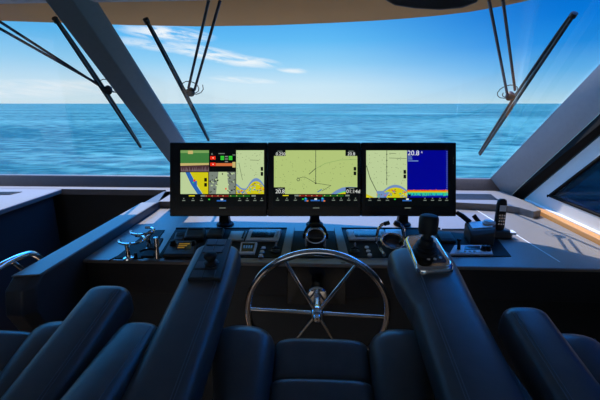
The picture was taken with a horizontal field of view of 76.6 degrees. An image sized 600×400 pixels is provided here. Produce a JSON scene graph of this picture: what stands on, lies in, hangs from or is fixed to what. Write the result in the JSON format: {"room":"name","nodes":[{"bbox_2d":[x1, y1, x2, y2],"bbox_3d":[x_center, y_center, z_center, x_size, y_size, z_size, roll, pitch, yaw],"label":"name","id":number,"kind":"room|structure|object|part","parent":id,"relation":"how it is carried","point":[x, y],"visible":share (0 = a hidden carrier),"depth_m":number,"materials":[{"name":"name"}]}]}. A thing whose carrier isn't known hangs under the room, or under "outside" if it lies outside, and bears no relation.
{"room":"control cabin","nodes":[
{"label":"control cabin","id":0,"kind":"room"},
{"bbox_2d":[53,194,155,247],"bbox_3d":[-0.743,0.470,2.673,4.500,1.073,0.060,1,14,2],"label":"wall","id":1,"kind":"structure","parent":0,"point":[76,215],"depth_m":2.57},
{"bbox_2d":[46,0,184,162],"bbox_3d":[-0.789,-0.450,1.923,0.292,1.069,1.136,1,14,2],"label":"window pillar","id":2,"kind":"structure","parent":1,"relation":"attached to","point":[85,20],"depth_m":1.64,"materials":[{"name":"grey paint"}]},
{"bbox_2d":[0,174,499,190],"bbox_3d":[-0.767,-0.116,2.536,4.150,0.090,0.099,1,14,2],"label":"trim","id":3,"kind":"structure","parent":1,"relation":"attached to","point":[153,181],"depth_m":2.53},
{"bbox_2d":[0,186,540,217],"bbox_3d":[-0.784,-0.008,2.288,4.140,0.037,0.514,1,14,2],"label":"trim","id":4,"kind":"structure","parent":1,"relation":"attached to","point":[515,205],"depth_m":2.34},
{"bbox_2d":[456,194,497,199],"bbox_3d":[1.028,-0.021,2.254,0.263,0.004,0.142,1,14,2],"label":"air vent","id":5,"kind":"object","parent":1,"relation":"attached to","point":[458,196],"visible":0.93,"depth_m":2.24,"materials":[{"name":"black"}]},
{"bbox_3d":[-1.817,-0.484,2.001,2.090,0.947,1.014,1,14,2],"label":"window","id":6,"kind":"structure","parent":1,"relation":"in","visible":0},
{"bbox_2d":[0,16,141,147],"bbox_3d":[-1.125,-0.559,1.893,0.456,0.673,0.701,1,14,2],"label":"windscreen wiper","id":7,"kind":"object","parent":6,"relation":"attached to","point":[106,90],"visible":0.88,"depth_m":1.75,"materials":[{"name":"black metal"}]},
{"bbox_3d":[-1.178,-0.674,1.695,0.472,0.296,0.012,-11,18,-36],"label":"arm","id":8,"kind":"part","parent":7,"relation":"part of","materials":[{"name":"black metal"}]},
{"bbox_3d":[-1.154,-0.677,1.688,0.344,0.343,0.358,1,14,2],"label":"arm","id":9,"kind":"part","parent":7,"relation":"part of","materials":[{"name":"black metal"}]},
{"bbox_3d":[-0.978,-0.526,1.920,0.012,0.596,0.638,1,14,3],"label":"rubber blade","id":10,"kind":"part","parent":7,"relation":"part of","materials":[{"name":"black rubber"}]},
{"bbox_3d":[0.301,-0.461,1.912,2.290,0.947,1.014,1,14,2],"label":"window","id":11,"kind":"structure","parent":1,"relation":"in","visible":0},
{"bbox_2d":[143,0,221,140],"bbox_3d":[-0.456,-0.561,1.848,0.330,0.602,0.625,1,14,2],"label":"windscreen wiper","id":12,"kind":"object","parent":11,"relation":"attached to","point":[190,91],"visible":1,"depth_m":1.72,"materials":[{"name":"black metal"}]},
{"bbox_3d":[-0.577,-0.537,1.875,0.013,0.542,0.583,2,14,8],"label":"rubber blade","id":13,"kind":"part","parent":12,"relation":"part of","materials":[{"name":"black rubber"}]},
{"bbox_3d":[-0.452,-0.661,1.673,0.012,0.320,0.395,-8,16,-29],"label":"arm","id":14,"kind":"part","parent":12,"relation":"part of","materials":[{"name":"black metal"}]},
{"bbox_3d":[-0.416,-0.658,1.677,0.012,0.329,0.413,-9,17,-31],"label":"arm","id":15,"kind":"part","parent":12,"relation":"part of","materials":[{"name":"black metal"}]},
{"bbox_2d":[478,0,577,155],"bbox_3d":[0.903,-0.513,1.852,0.358,0.682,0.711,1,14,2],"label":"windscreen wiper","id":16,"kind":"object","parent":11,"relation":"attached to","point":[510,96],"visible":1,"depth_m":1.68,"materials":[{"name":"black metal"}]},
{"bbox_3d":[0.858,-0.636,1.638,0.012,0.338,0.447,12,19,39],"label":"arm","id":17,"kind":"part","parent":16,"relation":"part of","materials":[{"name":"black metal"}]},
{"bbox_3d":[0.898,-0.640,1.628,0.012,0.324,0.421,12,18,38],"label":"arm","id":18,"kind":"part","parent":16,"relation":"part of","materials":[{"name":"black metal"}]},
{"bbox_2d":[0,0,527,25],"bbox_3d":[-1.052,-0.937,1.781,4.215,0.100,0.818,1,14,2],"label":"roof overhang","id":19,"kind":"object","parent":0,"point":[231,12],"visible":0.8,"depth_m":1.86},
{"bbox_2d":[386,0,477,9],"bbox_3d":[0.537,-0.820,1.564,0.394,0.076,0.040,1,14,2],"label":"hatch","id":20,"kind":"object","parent":19,"relation":"attached to","point":[417,4],"visible":1,"depth_m":1.55,"materials":[{"name":"black"}]},
{"bbox_2d":[524,136,599,231],"bbox_3d":[1.272,0.158,-0.417,0.080,1.021,5.326,1,14,2],"label":"wall","id":21,"kind":"structure","parent":0,"point":[539,196],"depth_m":1.88,"materials":[{"name":"white paint"}]},
{"bbox_2d":[0,0,196,3],"bbox_3d":[-0.759,-0.783,1.384,4.250,0.104,0.200,1,14,2],"label":"ceiling","id":22,"kind":"structure","parent":21,"relation":"attached to","point":[1,1],"depth_m":1.44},
{"bbox_2d":[490,65,599,194],"bbox_3d":[1.360,-0.378,1.767,0.360,1.057,1.360,1,14,2],"label":"window pillar","id":23,"kind":"structure","parent":21,"relation":"attached to","point":[582,106],"depth_m":1.93,"materials":[{"name":"grey paint"}]},
{"bbox_2d":[512,114,599,199],"bbox_3d":[1.340,-0.343,1.651,0.116,1.067,1.435,1,14,2],"label":"trim","id":24,"kind":"structure","parent":21,"relation":"attached to","point":[590,133],"depth_m":1.91,"materials":[{"name":"black"}]},
{"bbox_2d":[522,199,599,244],"bbox_3d":[1.280,0.182,1.615,0.035,0.042,1.350,1,14,2],"label":"trim","id":25,"kind":"structure","parent":21,"relation":"attached to","point":[579,230],"depth_m":1.79,"materials":[{"name":"brown wood"}]},
{"bbox_2d":[525,199,599,234],"bbox_3d":[1.310,0.188,1.589,0.028,0.050,1.360,1,14,2],"label":"trim","id":26,"kind":"structure","parent":21,"relation":"attached to","point":[527,200],"depth_m":1.89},
{"bbox_2d":[547,155,599,216],"bbox_3d":[1.267,0.031,0.187,0.021,0.833,3.658,1,14,2],"label":"window","id":27,"kind":"structure","parent":21,"relation":"in","point":[581,191],"depth_m":1.79,"materials":[{"name":"clear glass"}]},
{"bbox_3d":[-0.858,1.668,0.256,4.500,0.060,5.900,1,14,2],"label":"floor","id":28,"kind":"structure","parent":0,"visible":0},
{"bbox_2d":[0,251,43,270],"bbox_3d":[-0.939,0.744,1.415,0.044,1.160,0.298,1,14,2],"label":"grab rail","id":29,"kind":"object","parent":28,"relation":"on","point":[12,260],"visible":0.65,"depth_m":1.27,"materials":[{"name":"silver metal"}]},
{"bbox_3d":[-0.951,0.758,1.381,0.022,1.148,0.222,1,14,2],"label":"post","id":30,"kind":"part","parent":29,"relation":"part of","materials":[{"name":"silver metal"}]},
{"bbox_2d":[0,188,61,330],"bbox_3d":[-2.227,0.635,1.945,1.300,1.112,1.450,1,14,2],"label":"cabinet","id":31,"kind":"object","parent":28,"relation":"on","point":[28,222],"depth_m":2.21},
{"bbox_2d":[0,192,18,194],"bbox_3d":[-1.930,-0.041,2.329,0.375,0.004,0.120,1,14,2],"label":"air vent","id":32,"kind":"object","parent":31,"relation":"attached to","point":[1,193],"visible":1,"depth_m":2.33,"materials":[{"name":"black"}]},
{"bbox_2d":[0,188,61,214],"bbox_3d":[-2.227,0.110,1.812,1.300,0.030,1.450,1,14,2],"label":"countertop","id":33,"kind":"structure","parent":31,"relation":"on","point":[25,197],"depth_m":2.27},
{"bbox_2d":[0,286,133,399],"bbox_3d":[-0.846,0.879,0.842,0.758,1.182,0.783,1,14,2],"label":"chair","id":34,"kind":"object","parent":28,"relation":"on","point":[43,363],"visible":0.99,"depth_m":0.88,"materials":[{"name":"leather"}]},
{"bbox_3d":[-0.833,0.432,1.014,0.248,0.144,0.156,1,14,2],"label":"panel","id":35,"kind":"part","parent":34,"relation":"part of","materials":[{"name":"leather"}]},
{"bbox_2d":[60,213,532,399],"bbox_3d":[0.008,0.783,0.886,0.914,1.346,0.990,1,14,2],"label":"chair","id":36,"kind":"object","parent":28,"relation":"on","point":[450,353],"visible":1,"depth_m":0.88,"materials":[{"name":"leather"}]},
{"bbox_3d":[-0.274,0.358,0.861,0.144,0.265,0.810,1,14,2],"label":"armrest","id":37,"kind":"part","parent":36,"relation":"part of","materials":[{"name":"leather"}]},
{"bbox_3d":[0.042,0.570,0.716,0.252,0.202,0.498,1,14,2],"label":"panel","id":38,"kind":"part","parent":36,"relation":"part of","materials":[{"name":"leather"}]},
{"bbox_3d":[0.055,0.442,0.976,0.248,0.144,0.156,1,14,2],"label":"panel","id":39,"kind":"part","parent":36,"relation":"part of","materials":[{"name":"leather"}]},
{"bbox_3d":[0.367,0.082,1.089,0.056,0.087,0.058,1,14,2],"label":"lever knob","id":40,"kind":"part","parent":36,"relation":"part of","materials":[{"name":"black plastic"}]},
{"bbox_3d":[0.376,0.149,1.119,0.094,0.045,0.167,1,14,2],"label":"lever plate","id":41,"kind":"part","parent":36,"relation":"part of","materials":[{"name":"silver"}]},
{"bbox_3d":[0.379,0.160,1.092,0.066,0.022,0.081,1,14,2],"label":"button panel","id":42,"kind":"part","parent":36,"relation":"part of","materials":[{"name":"black plastic"}]},
{"bbox_3d":[0.363,0.365,0.834,0.162,0.265,0.810,1,14,2],"label":"armrest","id":43,"kind":"part","parent":36,"relation":"part of","materials":[{"name":"leather"}]},
{"bbox_2d":[5,191,599,399],"bbox_3d":[0.189,0.628,1.866,2.167,1.164,1.279,1,14,2],"label":"console","id":44,"kind":"object","parent":28,"relation":"on","point":[548,267],"depth_m":1.48,"materials":[{"name":"black plastic"}]},
{"bbox_2d":[117,236,145,260],"bbox_3d":[-0.648,0.181,1.467,0.103,0.066,0.110,1,14,2],"label":"holder","id":45,"kind":"object","parent":44,"relation":"on","point":[128,256],"visible":0.91,"depth_m":1.43,"materials":[{"name":"silver metal"}]},
{"bbox_3d":[-0.651,0.192,1.432,0.018,0.062,0.021,1,14,2],"label":"post","id":46,"kind":"part","parent":45,"relation":"part of","materials":[{"name":"silver metal"}]},
{"bbox_3d":[-0.650,0.184,1.612,0.115,0.006,0.335,1,14,2],"label":"holder panel","id":47,"kind":"part","parent":44,"relation":"part of","materials":[{"name":"silver"}]},
{"bbox_2d":[129,226,154,247],"bbox_3d":[-0.628,0.158,1.522,0.097,0.084,0.095,1,14,2],"label":"holder","id":48,"kind":"object","parent":44,"relation":"on","point":[150,233],"visible":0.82,"depth_m":1.51,"materials":[{"name":"silver metal"}]},
{"bbox_3d":[-0.597,0.160,1.520,0.035,0.082,0.018,1,14,2],"label":"post","id":49,"kind":"part","parent":48,"relation":"part of","materials":[{"name":"silver metal"}]},
{"bbox_3d":[-0.563,0.186,1.407,0.059,0.015,0.014,-8,16,-29],"label":"handle","id":50,"kind":"part","parent":44,"relation":"part of","materials":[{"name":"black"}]},
{"bbox_3d":[-0.580,0.173,1.469,0.101,0.086,0.164,1,14,2],"label":"hinge bracket","id":51,"kind":"part","parent":44,"relation":"part of","materials":[{"name":"silver metal"}]},
{"bbox_3d":[-0.576,0.188,1.494,0.050,0.038,0.123,1,14,2],"label":"plate","id":52,"kind":"part","parent":44,"relation":"part of","materials":[{"name":"black"}]},
{"bbox_3d":[-0.542,0.181,1.435,0.022,0.086,0.018,1,14,2],"label":"leg","id":53,"kind":"part","parent":44,"relation":"part of","materials":[{"name":"silver metal"}]},
{"bbox_2d":[163,240,196,257],"bbox_3d":[-0.469,0.185,1.506,0.134,0.042,0.130,1,14,2],"label":"control panel","id":54,"kind":"object","parent":44,"relation":"on","point":[175,249],"visible":0.98,"depth_m":1.48,"materials":[{"name":"black plastic"}]},
{"bbox_3d":[-0.508,0.171,1.521,0.027,0.021,0.027,1,14,2],"label":"knob","id":55,"kind":"part","parent":54,"relation":"part of","materials":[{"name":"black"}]},
{"bbox_2d":[174,232,185,240],"bbox_3d":[-0.523,0.161,1.646,0.063,0.021,0.101,1,14,2],"label":"microphone","id":56,"kind":"object","parent":44,"relation":"on","point":[179,236],"visible":0.66,"depth_m":1.63,"materials":[{"name":"black plastic"}]},
{"bbox_2d":[184,228,205,240],"bbox_3d":[-0.464,0.150,1.680,0.110,0.024,0.126,1,14,2],"label":"switch cover","id":57,"kind":"object","parent":44,"relation":"on","point":[196,234],"visible":0.99,"depth_m":1.64,"materials":[{"name":"black plastic"}]},
{"bbox_2d":[206,228,224,238],"bbox_3d":[-0.374,0.148,1.689,0.081,0.024,0.108,1,14,2],"label":"switch cover","id":58,"kind":"object","parent":44,"relation":"on","point":[213,233],"visible":0.95,"depth_m":1.66,"materials":[{"name":"black plastic"}]},
{"bbox_2d":[170,142,267,226],"bbox_3d":[-0.374,-0.066,1.777,0.456,0.402,0.142,1,14,2],"label":"display","id":59,"kind":"object","parent":44,"relation":"on","point":[224,180],"visible":1,"depth_m":1.74,"materials":[{"name":"black plastic"}]},
{"bbox_2d":[159,229,286,257],"bbox_3d":[-0.327,0.180,1.627,0.530,0.006,0.361,1,14,2],"label":"control panel","id":60,"kind":"object","parent":44,"relation":"on","point":[282,242],"depth_m":1.59,"materials":[{"name":"black plastic"}]},
{"bbox_2d":[228,231,246,240],"bbox_3d":[-0.278,0.157,1.679,0.079,0.012,0.120,1,14,2],"label":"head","id":61,"kind":"object","parent":44,"relation":"on","point":[234,235],"visible":0.8,"depth_m":1.67},
{"bbox_2d":[239,242,256,254],"bbox_3d":[-0.211,0.194,1.528,0.074,0.015,0.113,1,14,2],"label":"display","id":62,"kind":"object","parent":44,"relation":"on","point":[246,248],"visible":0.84,"depth_m":1.51,"materials":[{"name":"black plastic"}]},
{"bbox_2d":[245,229,281,241],"bbox_3d":[-0.160,0.154,1.678,0.149,0.018,0.136,1,14,2],"label":"display","id":63,"kind":"object","parent":44,"relation":"on","point":[254,235],"visible":1,"depth_m":1.66,"materials":[{"name":"black plastic"}]},
{"bbox_2d":[271,242,279,252],"bbox_3d":[-0.098,0.188,1.509,0.038,0.036,0.038,1,14,2],"label":"toggle switch","id":64,"kind":"object","parent":44,"relation":"on","point":[275,249],"visible":1,"depth_m":1.51,"materials":[{"name":"black plastic"}]},
{"bbox_2d":[268,142,360,226],"bbox_3d":[0.065,-0.065,1.768,0.426,0.403,0.160,1,14,2],"label":"display","id":65,"kind":"object","parent":44,"relation":"on","point":[314,180],"visible":0.97,"depth_m":1.72,"materials":[{"name":"black plastic"}]},
{"bbox_2d":[291,231,337,257],"bbox_3d":[0.062,0.184,1.609,0.195,0.006,0.324,1,14,2],"label":"tray","id":66,"kind":"object","parent":44,"relation":"on","point":[297,241],"depth_m":1.61,"materials":[{"name":"black plastic"}]},
{"bbox_2d":[303,223,327,248],"bbox_3d":[0.063,0.148,1.548,0.106,0.094,0.084,1,14,2],"label":"compass","id":67,"kind":"object","parent":44,"relation":"on","point":[314,238],"visible":0.99,"depth_m":1.54,"materials":[{"name":"black"}]},
{"bbox_2d":[304,223,326,233],"bbox_3d":[0.065,0.118,1.576,0.099,0.050,0.013,1,14,2],"label":"hood","id":68,"kind":"object","parent":67,"relation":"attached to","point":[313,230],"depth_m":1.57,"materials":[{"name":"black plastic"}]},
{"bbox_2d":[308,230,322,238],"bbox_3d":[0.063,0.154,1.553,0.068,0.052,0.062,1,14,2],"label":"bowl","id":69,"kind":"object","parent":67,"relation":"on","point":[312,234],"depth_m":1.55,"materials":[{"name":"black"}]},
{"bbox_3d":[0.063,0.318,1.440,0.226,0.176,0.012,1,14,2],"label":"steering panel","id":70,"kind":"part","parent":44,"relation":"part of","materials":[{"name":"black plastic"}]},
{"bbox_2d":[244,248,390,348],"bbox_3d":[0.059,0.353,1.320,0.480,0.475,0.234,1,14,2],"label":"steering wheel","id":71,"kind":"object","parent":44,"relation":"attached to","point":[317,298],"visible":0.73,"depth_m":1.22,"materials":[{"name":"silver metal"}]},
{"bbox_2d":[350,242,358,253],"bbox_3d":[0.217,0.188,1.506,0.038,0.036,0.038,1,14,2],"label":"toggle switch","id":72,"kind":"object","parent":44,"relation":"on","point":[354,250],"visible":1,"depth_m":1.50,"materials":[{"name":"black plastic"}]},
{"bbox_3d":[0.262,0.795,1.672,2.000,0.935,0.020,1,14,2],"label":"panel","id":73,"kind":"part","parent":44,"relation":"part of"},
{"bbox_2d":[346,229,384,240],"bbox_3d":[0.295,0.153,1.682,0.174,0.018,0.121,1,14,2],"label":"display","id":74,"kind":"object","parent":44,"relation":"on","point":[353,234],"visible":0.77,"depth_m":1.67,"materials":[{"name":"black"}]},
{"bbox_2d":[375,220,405,256],"bbox_3d":[0.358,0.143,1.491,0.120,0.123,0.123,1,14,2],"label":"ring","id":75,"kind":"object","parent":44,"relation":"on","point":[392,241],"visible":0.93,"depth_m":1.51,"materials":[{"name":"silver metal"}]},
{"bbox_3d":[0.321,0.140,1.508,0.045,0.113,0.011,1,14,2],"label":"arm","id":76,"kind":"part","parent":75,"relation":"part of","materials":[{"name":"silver metal"}]},
{"bbox_2d":[383,234,402,249],"bbox_3d":[0.370,0.171,1.514,0.084,0.046,0.080,1,14,2],"label":"cup","id":77,"kind":"object","parent":75,"relation":"on","point":[390,241],"depth_m":1.53,"materials":[{"name":"black"}]},
{"bbox_3d":[0.399,0.135,1.503,0.040,0.102,0.012,1,14,2],"label":"arm","id":78,"kind":"part","parent":75,"relation":"part of","materials":[{"name":"silver metal"}]},
{"bbox_2d":[342,229,439,257],"bbox_3d":[0.419,0.180,1.626,0.466,0.006,0.360,1,14,2],"label":"tray","id":79,"kind":"object","parent":44,"relation":"on","point":[346,244],"depth_m":1.57,"materials":[{"name":"black plastic"}]},
{"bbox_2d":[385,229,402,236],"bbox_3d":[0.417,0.152,1.698,0.094,0.012,0.124,1,14,2],"label":"gauge","id":80,"kind":"object","parent":44,"relation":"on","point":[398,231],"visible":0.52,"depth_m":1.72,"materials":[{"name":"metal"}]},
{"bbox_2d":[361,142,455,226],"bbox_3d":[0.489,-0.063,1.760,0.427,0.405,0.177,1,14,2],"label":"display","id":81,"kind":"object","parent":44,"relation":"on","point":[402,180],"visible":0.94,"depth_m":1.70,"materials":[{"name":"black plastic"}]},
{"bbox_2d":[437,231,455,242],"bbox_3d":[0.636,0.161,1.656,0.078,0.016,0.124,1,14,2],"label":"switch box","id":82,"kind":"object","parent":44,"relation":"on","point":[444,236],"visible":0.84,"depth_m":1.63,"materials":[{"name":"black"}]},
{"bbox_2d":[450,238,492,254],"bbox_3d":[0.678,0.178,1.508,0.196,0.056,0.095,1,14,2],"label":"lever","id":83,"kind":"object","parent":44,"relation":"on","point":[458,249],"visible":0.99,"depth_m":1.49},
{"bbox_3d":[0.630,0.173,1.507,0.018,0.046,0.022,1,14,2],"label":"lever","id":84,"kind":"part","parent":83,"relation":"part of","materials":[{"name":"black plastic"}]},
{"bbox_3d":[0.725,0.189,1.500,0.023,0.020,0.023,1,14,2],"label":"knob","id":85,"kind":"part","parent":83,"relation":"part of","materials":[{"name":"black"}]},
{"bbox_2d":[455,211,495,245],"bbox_3d":[0.772,0.119,1.629,0.172,0.111,0.152,1,14,2],"label":"throttle control","id":86,"kind":"object","parent":44,"relation":"on","point":[479,232],"visible":1,"depth_m":1.59,"materials":[{"name":"black plastic"}]},
{"bbox_3d":[0.721,0.077,1.677,0.070,0.053,0.025,10,17,33],"label":"handle","id":87,"kind":"part","parent":86,"relation":"part of","materials":[{"name":"black"}]},
{"bbox_3d":[0.777,0.106,1.619,0.099,0.022,0.070,3,15,11],"label":"key panel","id":88,"kind":"part","parent":86,"relation":"part of","materials":[{"name":"plastic"}]},
{"bbox_2d":[440,230,510,256],"bbox_3d":[0.715,0.181,1.624,0.332,0.006,0.330,1,14,2],"label":"tray","id":89,"kind":"object","parent":44,"relation":"on","point":[501,247],"depth_m":1.57,"materials":[{"name":"black plastic"}]},
{"bbox_2d":[495,227,516,238],"bbox_3d":[0.889,0.144,1.685,0.109,0.034,0.074,1,14,2],"label":"cradle","id":90,"kind":"object","parent":44,"relation":"on","point":[505,233],"visible":0.73,"depth_m":1.65,"materials":[{"name":"black plastic"}]},
{"bbox_2d":[494,198,506,228],"bbox_3d":[0.878,0.061,1.664,0.049,0.136,0.040,1,14,2],"label":"cordless phone","id":91,"kind":"object","parent":90,"relation":"on","point":[501,206],"visible":0.91,"depth_m":1.65,"materials":[{"name":"black plastic"}]},
{"bbox_2d":[498,307,599,399],"bbox_3d":[0.846,0.907,0.754,0.733,1.171,0.745,1,14,2],"label":"chair","id":92,"kind":"object","parent":28,"relation":"on","point":[552,364],"visible":1,"depth_m":0.82,"materials":[{"name":"leather"}]},
{"label":"outside","id":93,"kind":"structure","parent":0,"visible":0},
{"bbox_2d":[0,104,560,177],"bbox_3d":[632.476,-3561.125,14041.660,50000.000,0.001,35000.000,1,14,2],"label":"sea","id":94,"kind":"structure","parent":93,"point":[38,139],"depth_m":76.04,"materials":[{"name":"liquid"}]}
]}

